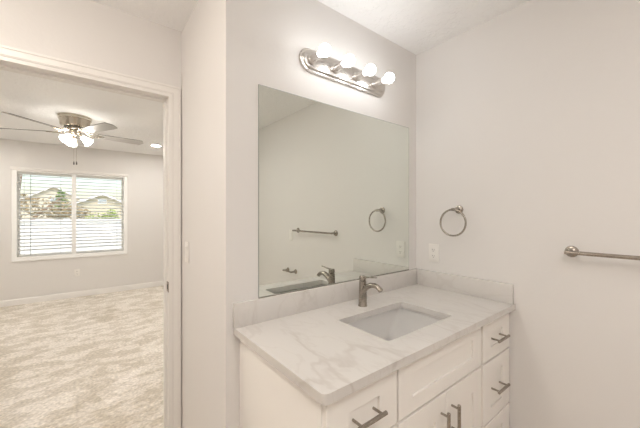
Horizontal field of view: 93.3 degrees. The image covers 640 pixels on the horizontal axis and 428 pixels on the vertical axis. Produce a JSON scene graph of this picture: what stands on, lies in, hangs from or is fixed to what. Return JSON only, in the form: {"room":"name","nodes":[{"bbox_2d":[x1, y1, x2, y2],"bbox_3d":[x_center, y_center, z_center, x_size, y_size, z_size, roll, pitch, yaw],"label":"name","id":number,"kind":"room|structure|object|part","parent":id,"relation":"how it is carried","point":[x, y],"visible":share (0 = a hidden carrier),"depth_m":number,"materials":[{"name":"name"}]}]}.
{"room":"bathroom","nodes":[
{"label":"bathroom","id":0,"kind":"room"},
{"bbox_2d":[0,286,162,427],"bbox_3d":[-2.565,1.405,3.324,4.730,0.100,4.420,0,0,-38],"label":"floor","id":1,"kind":"structure","parent":0,"point":[92,361],"depth_m":2.77,"materials":[{"name":"beige carpet"}]},
{"bbox_2d":[0,138,162,300],"bbox_3d":[-3.890,0.135,5.016,4.500,2.440,0.120,0,0,-38],"label":"wall","id":2,"kind":"structure","parent":0,"point":[142,262],"depth_m":5.01,"materials":[{"name":"white paint"}]},
{"bbox_2d":[10,254,124,262],"bbox_3d":[-3.962,0.713,4.876,1.469,0.013,0.012,0,0,-38],"label":"trim","id":3,"kind":"structure","parent":2,"relation":"attached to","point":[114,254],"depth_m":4.81,"materials":[{"name":"white paint"}]},
{"bbox_2d":[11,169,126,260],"bbox_3d":[-4.003,0.013,4.929,1.445,1.385,0.114,0,0,-38],"label":"window","id":4,"kind":"structure","parent":2,"relation":"in","point":[14,176],"depth_m":4.82,"materials":[{"name":"white plastic"}]},
{"bbox_3d":[-4.294,0.013,4.762,0.674,1.273,0.011,0,0,-38],"label":"sash","id":5,"kind":"part","parent":4,"relation":"part of","materials":[{"name":"white plastic"}]},
{"bbox_2d":[10,166,127,255],"bbox_3d":[-3.988,-0.028,4.910,1.469,1.329,0.104,0,0,-38],"label":"window blind","id":6,"kind":"object","parent":4,"relation":"attached to","point":[24,174],"visible":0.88,"depth_m":4.84,"materials":[{"name":"white paint"}]},
{"bbox_3d":[-4.469,0.015,4.563,0.002,1.219,0.055,0,0,-38],"label":"ladder cord","id":7,"kind":"part","parent":6,"relation":"part of","materials":[{"name":"white fabric"}]},
{"bbox_3d":[-4.003,0.629,4.929,1.323,0.015,0.044,0,0,-38],"label":"rail","id":8,"kind":"part","parent":6,"relation":"part of","materials":[{"name":"white plastic"}]},
{"bbox_3d":[-3.771,0.013,5.157,0.691,1.273,0.011,0,0,-38],"label":"sash","id":9,"kind":"part","parent":4,"relation":"part of","materials":[{"name":"glass"}]},
{"bbox_2d":[74,269,79,276],"bbox_3d":[-3.939,0.960,4.896,0.071,0.115,0.007,0,0,-38],"label":"wall outlet","id":10,"kind":"object","parent":2,"relation":"attached to","point":[76,271],"visible":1,"depth_m":4.89,"materials":[{"name":"white plastic"}]},
{"bbox_2d":[0,281,162,306],"bbox_3d":[-3.849,1.309,4.964,4.500,0.092,0.013,0,0,-38],"label":"baseboard","id":11,"kind":"structure","parent":2,"relation":"attached to","point":[28,300],"depth_m":4.88,"materials":[{"name":"white paint"}]},
{"bbox_2d":[0,0,180,87],"bbox_3d":[-1.194,0.135,1.590,4.500,2.440,0.120,0,0,-38],"label":"wall","id":12,"kind":"structure","parent":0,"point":[86,32],"depth_m":1.54,"materials":[{"name":"white paint"}]},
{"bbox_2d":[181,0,216,427],"bbox_3d":[-0.598,0.135,1.601,0.110,2.440,0.600,0,0,-38],"label":"wall","id":13,"kind":"structure","parent":0,"point":[199,33],"depth_m":1.52,"materials":[{"name":"white paint"}]},
{"bbox_2d":[0,45,180,427],"bbox_3d":[-1.215,0.306,1.568,0.886,2.098,0.146,0,0,-38],"label":"door frame","id":14,"kind":"structure","parent":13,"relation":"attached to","point":[6,52],"depth_m":1.76,"materials":[{"name":"white paint"}]},
{"bbox_2d":[185,241,188,262],"bbox_3d":[-0.748,0.217,1.693,0.011,0.115,0.071,0,0,-38],"label":"wall switch","id":15,"kind":"object","parent":13,"relation":"attached to","point":[186,243],"visible":1,"depth_m":1.68,"materials":[{"name":"white plastic"}]},
{"bbox_2d":[0,0,530,155],"bbox_3d":[-1.396,-1.135,1.839,4.730,0.100,8.200,0,0,-38],"label":"ceiling","id":16,"kind":"structure","parent":0,"point":[30,97],"depth_m":2.50,"materials":[{"name":"white paint"}]},
{"bbox_2d":[0,112,142,164],"bbox_3d":[-2.755,-0.815,3.432,1.327,0.540,1.307,0,0,-38],"label":"ceiling fan","id":17,"kind":"object","parent":16,"relation":"hanging from","point":[75,124],"visible":1,"depth_m":3.32,"materials":[{"name":"silver metal"}]},
{"bbox_3d":[-3.186,-0.907,3.275,0.489,0.033,0.130,0,0,-15],"label":"blade","id":18,"kind":"part","parent":17,"relation":"part of","materials":[{"name":"grey"}]},
{"bbox_3d":[-2.806,-0.907,2.946,0.130,0.033,0.489,0,0,7],"label":"blade","id":19,"kind":"part","parent":17,"relation":"part of","materials":[{"name":"grey wood"}]},
{"bbox_3d":[-2.755,-0.819,3.269,0.104,0.111,0.108,0,0,-38],"label":"lamp shade","id":20,"kind":"part","parent":17,"relation":"part of","materials":[{"name":"white glass"}]},
{"bbox_3d":[-2.849,-0.819,3.459,0.103,0.111,0.111,0,0,-38],"label":"lamp shade","id":21,"kind":"part","parent":17,"relation":"part of","materials":[{"name":"white glass"}]},
{"bbox_3d":[-2.972,-0.907,3.785,0.130,0.033,0.489,0,0,-29],"label":"blade","id":22,"kind":"part","parent":17,"relation":"part of","materials":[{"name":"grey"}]},
{"bbox_3d":[-2.636,-0.819,3.420,0.111,0.111,0.101,0,0,-38],"label":"lamp shade","id":23,"kind":"part","parent":17,"relation":"part of","materials":[{"name":"white glass"}]},
{"bbox_3d":[-2.344,-0.907,3.204,0.489,0.033,0.130,0,0,25],"label":"blade","id":24,"kind":"part","parent":17,"relation":"part of","materials":[{"name":"grey wood"}]},
{"bbox_3d":[-2.447,-0.907,3.722,0.130,0.033,0.489,0,0,43],"label":"blade","id":25,"kind":"part","parent":17,"relation":"part of","materials":[{"name":"grey"}]},
{"bbox_2d":[217,0,415,427],"bbox_3d":[0.101,0.135,1.699,1.330,2.440,0.110,0,0,-38],"label":"wall","id":26,"kind":"structure","parent":0,"point":[261,42],"depth_m":1.32,"materials":[{"name":"white paint"}]},
{"bbox_2d":[233,268,416,328],"bbox_3d":[0.152,0.426,1.656,1.300,0.102,0.021,0,0,-38],"label":"backsplash","id":27,"kind":"structure","parent":26,"relation":"attached to","point":[254,311],"depth_m":1.48,"materials":[{"name":"stone"}]},
{"bbox_2d":[258,84,408,298],"bbox_3d":[0.161,-0.098,1.671,1.098,0.945,0.007,0,0,-38],"label":"wall mirror","id":28,"kind":"object","parent":26,"relation":"attached to","point":[333,181],"visible":1,"depth_m":1.56,"materials":[{"name":"grey mirror"}]},
{"bbox_2d":[299,43,393,96],"bbox_3d":[0.194,-0.760,1.600,0.628,0.116,0.158,0,0,-38],"label":"vanity light","id":29,"kind":"object","parent":26,"relation":"attached to","point":[319,63],"visible":1,"depth_m":1.57,"materials":[{"name":"silver metal"}]},
{"bbox_2d":[307,43,330,64],"bbox_3d":[-0.001,-0.757,1.432,0.057,0.057,0.134,0,0,-38],"label":"bulb","id":30,"kind":"object","parent":29,"relation":"attached to","point":[313,57],"depth_m":1.43,"materials":[{"name":"white glass"}]},
{"bbox_2d":[331,54,354,73],"bbox_3d":[0.121,-0.757,1.527,0.057,0.057,0.134,0,0,-38],"label":"bulb","id":31,"kind":"object","parent":29,"relation":"attached to","point":[349,60],"depth_m":1.53,"materials":[{"name":"white glass"}]},
{"bbox_2d":[353,64,375,81],"bbox_3d":[0.242,-0.757,1.623,0.057,0.057,0.134,0,0,-38],"label":"bulb","id":32,"kind":"object","parent":29,"relation":"attached to","point":[370,69],"depth_m":1.62,"materials":[{"name":"white glass"}]},
{"bbox_2d":[372,72,393,88],"bbox_3d":[0.363,-0.757,1.718,0.057,0.057,0.134,0,0,-38],"label":"bulb","id":33,"kind":"object","parent":29,"relation":"attached to","point":[388,78],"depth_m":1.72,"materials":[{"name":"white glass"}]},
{"bbox_2d":[416,0,639,427],"bbox_3d":[1.563,0.135,1.005,0.110,2.440,3.010,0,0,-38],"label":"wall","id":34,"kind":"structure","parent":0,"point":[528,117],"depth_m":1.49,"materials":[{"name":"white paint"}]},
{"bbox_2d":[429,244,438,261],"bbox_3d":[0.737,0.256,1.959,0.007,0.115,0.071,0,0,-38],"label":"wall outlet","id":35,"kind":"object","parent":34,"relation":"attached to","point":[433,248],"visible":1,"depth_m":1.95,"materials":[{"name":"white plastic"}]},
{"bbox_2d":[440,205,466,236],"bbox_3d":[0.810,0.044,1.810,0.076,0.186,0.166,0,0,-38],"label":"towel ring","id":36,"kind":"object","parent":34,"relation":"attached to","point":[458,209],"visible":1,"depth_m":1.80,"materials":[{"name":"silver metal"}]},
{"bbox_3d":[0.814,-0.024,1.806,0.076,0.050,0.050,0,0,-38],"label":"post","id":37,"kind":"part","parent":36,"relation":"part of","materials":[{"name":"silver metal"}]},
{"bbox_2d":[564,246,639,259],"bbox_3d":[1.333,0.177,1.150,0.070,0.052,0.654,0,0,-38],"label":"towel bar","id":38,"kind":"object","parent":34,"relation":"attached to","point":[571,251],"visible":1,"depth_m":1.30,"materials":[{"name":"silver metal"}]},
{"bbox_3d":[1.147,0.177,1.387,0.069,0.052,0.052,0,0,-38],"label":"post","id":39,"kind":"part","parent":38,"relation":"part of","materials":[{"name":"silver metal"}]},
{"bbox_3d":[0.269,1.405,0.337,2.970,0.100,3.780,0,0,-38],"label":"floor","id":40,"kind":"structure","parent":0,"visible":0},
{"bbox_2d":[240,313,509,427],"bbox_3d":[0.348,0.931,1.430,1.270,0.848,0.615,0,0,-38],"label":"vanity cabinet","id":41,"kind":"object","parent":40,"relation":"on","point":[463,383],"visible":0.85,"depth_m":1.16,"materials":[{"name":"white paint"}]},
{"bbox_3d":[0.133,0.613,0.932,0.307,0.188,0.020,0,0,-38],"label":"drawer","id":42,"kind":"part","parent":41,"relation":"part of","materials":[{"name":"white paint"}]},
{"bbox_3d":[0.148,0.617,0.913,0.122,0.013,0.049,0,0,-38],"label":"pull handle","id":43,"kind":"part","parent":41,"relation":"part of","materials":[{"name":"silver metal"}]},
{"bbox_2d":[233,268,515,405],"bbox_3d":[0.333,0.441,1.427,1.301,0.132,0.605,0,0,-38],"label":"countertop","id":44,"kind":"structure","parent":41,"relation":"on","point":[307,336],"depth_m":1.29,"materials":[{"name":"stone"}]},
{"bbox_2d":[358,275,382,306],"bbox_3d":[0.254,0.396,1.519,0.047,0.161,0.153,0,0,-38],"label":"faucet","id":45,"kind":"object","parent":44,"relation":"on","point":[363,287],"visible":1,"depth_m":1.54,"materials":[{"name":"silver metal"}]},
{"bbox_3d":[0.244,0.330,1.532,0.036,0.029,0.110,0,0,-38],"label":"lever handle","id":46,"kind":"part","parent":45,"relation":"part of","materials":[{"name":"silver metal"}]},
{"bbox_3d":[0.259,0.377,1.513,0.035,0.064,0.137,0,0,-38],"label":"spout","id":47,"kind":"part","parent":45,"relation":"part of","materials":[{"name":"silver metal"}]},
{"bbox_2d":[348,307,442,340],"bbox_3d":[0.349,0.559,1.381,0.515,0.102,0.345,0,0,-38],"label":"sink","id":48,"kind":"object","parent":44,"relation":"in","point":[393,324],"visible":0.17,"depth_m":1.50,"materials":[{"name":"white ceramic"}]},
{"bbox_3d":[0.381,0.982,1.127,0.306,0.530,0.020,0,0,-38],"label":"door","id":49,"kind":"part","parent":41,"relation":"part of","materials":[{"name":"white paint"}]},
{"bbox_3d":[0.502,0.613,1.223,0.614,0.188,0.020,0,0,-38],"label":"false drawer","id":50,"kind":"part","parent":41,"relation":"part of","materials":[{"name":"white paint"}]},
{"bbox_3d":[0.488,0.832,1.177,0.013,0.122,0.043,0,0,-38],"label":"pull handle","id":51,"kind":"part","parent":41,"relation":"part of","materials":[{"name":"silver metal"}]},
{"bbox_3d":[0.551,0.832,1.226,0.013,0.122,0.043,0,0,-38],"label":"pull handle","id":52,"kind":"part","parent":41,"relation":"part of","materials":[{"name":"silver metal"}]},
{"bbox_3d":[0.624,0.982,1.318,0.305,0.530,0.020,0,0,-38],"label":"door","id":53,"kind":"part","parent":41,"relation":"part of","materials":[{"name":"white paint"}]},
{"bbox_3d":[0.881,0.860,1.521,0.309,0.285,0.020,0,0,-38],"label":"drawer","id":54,"kind":"part","parent":41,"relation":"part of","materials":[{"name":"white paint"}]},
{"bbox_3d":[0.881,1.129,1.521,0.309,0.235,0.020,0,0,-38],"label":"drawer","id":55,"kind":"part","parent":41,"relation":"part of","materials":[{"name":"white paint"}]},
{"bbox_3d":[0.881,0.613,1.521,0.309,0.188,0.020,0,0,-38],"label":"drawer","id":56,"kind":"part","parent":41,"relation":"part of","materials":[{"name":"white paint"}]},
{"bbox_3d":[0.897,0.863,1.502,0.122,0.013,0.049,0,0,-38],"label":"pull handle","id":57,"kind":"part","parent":41,"relation":"part of","materials":[{"name":"silver metal"}]},
{"bbox_3d":[0.897,0.617,1.502,0.122,0.013,0.049,0,0,-38],"label":"pull handle","id":58,"kind":"part","parent":41,"relation":"part of","materials":[{"name":"silver metal"}]},
{"label":"outside","id":59,"kind":"structure","parent":0,"visible":0},
{"bbox_3d":[-44.270,1.805,59.160,120.000,0.100,134.700,0,0,-38],"label":"ground","id":60,"kind":"structure","parent":59,"visible":0},
{"bbox_2d":[20,185,81,219],"bbox_3d":[-44.226,-1.275,50.695,10.400,6.060,12.960,0,0,-38],"label":"house","id":61,"kind":"structure","parent":60,"relation":"on","point":[52,189],"depth_m":45.40,"materials":[{"name":"beige"}]},
{"bbox_2d":[20,174,93,219],"bbox_3d":[-8.864,-0.151,9.270,3.119,3.820,1.082,0,0,-38],"label":"tree","id":62,"kind":"object","parent":60,"relation":"on","point":[58,199],"visible":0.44,"depth_m":9.50,"materials":[{"name":"beige plant"}]},
{"bbox_2d":[53,189,68,216],"bbox_3d":[-9.588,0.415,11.178,0.578,2.681,0.614,0,0,-38],"label":"poplar tree","id":63,"kind":"object","parent":60,"relation":"on","point":[61,199],"visible":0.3,"depth_m":11.12,"materials":[{"name":"green plant"}]},
{"bbox_2d":[20,219,120,253],"bbox_3d":[-4.437,0.932,9.511,16.540,1.645,0.140,0,0,-38],"label":"vinyl fence","id":64,"kind":"object","parent":60,"relation":"on","point":[99,222],"visible":0.03,"depth_m":7.80,"materials":[{"name":"white plastic"}]},
{"bbox_3d":[-7.286,0.200,7.269,1.830,0.090,0.070,0,0,-38],"label":"rail","id":65,"kind":"part","parent":64,"relation":"part of","materials":[{"name":"white plastic"}]},
{"bbox_3d":[-7.286,0.970,7.269,1.830,1.530,0.038,0,0,-38],"label":"panel","id":66,"kind":"part","parent":64,"relation":"part of","materials":[{"name":"white plastic"}]},
{"bbox_3d":[-6.567,0.932,7.835,0.140,1.645,0.140,0,0,-38],"label":"post","id":67,"kind":"part","parent":64,"relation":"part of","materials":[{"name":"white plastic"}]},
{"bbox_3d":[-5.848,0.200,8.401,1.830,0.090,0.070,0,0,-38],"label":"rail","id":68,"kind":"part","parent":64,"relation":"part of","materials":[{"name":"white plastic"}]},
{"bbox_3d":[-5.848,0.970,8.401,1.830,1.530,0.038,0,0,-38],"label":"panel","id":69,"kind":"part","parent":64,"relation":"part of","materials":[{"name":"white plastic"}]},
{"bbox_2d":[70,193,120,218],"bbox_3d":[-30.127,-0.400,41.429,7.100,4.310,10.960,0,0,-38],"label":"house","id":70,"kind":"structure","parent":60,"relation":"on","point":[106,196],"depth_m":37.35,"materials":[{"name":"beige"}]},
{"bbox_2d":[84,209,119,218],"bbox_3d":[-6.931,0.788,9.589,1.014,1.934,0.590,0,0,-38],"label":"shrub","id":71,"kind":"object","parent":60,"relation":"on","point":[110,209],"visible":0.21,"depth_m":9.66,"materials":[{"name":"green plant"}]}
]}

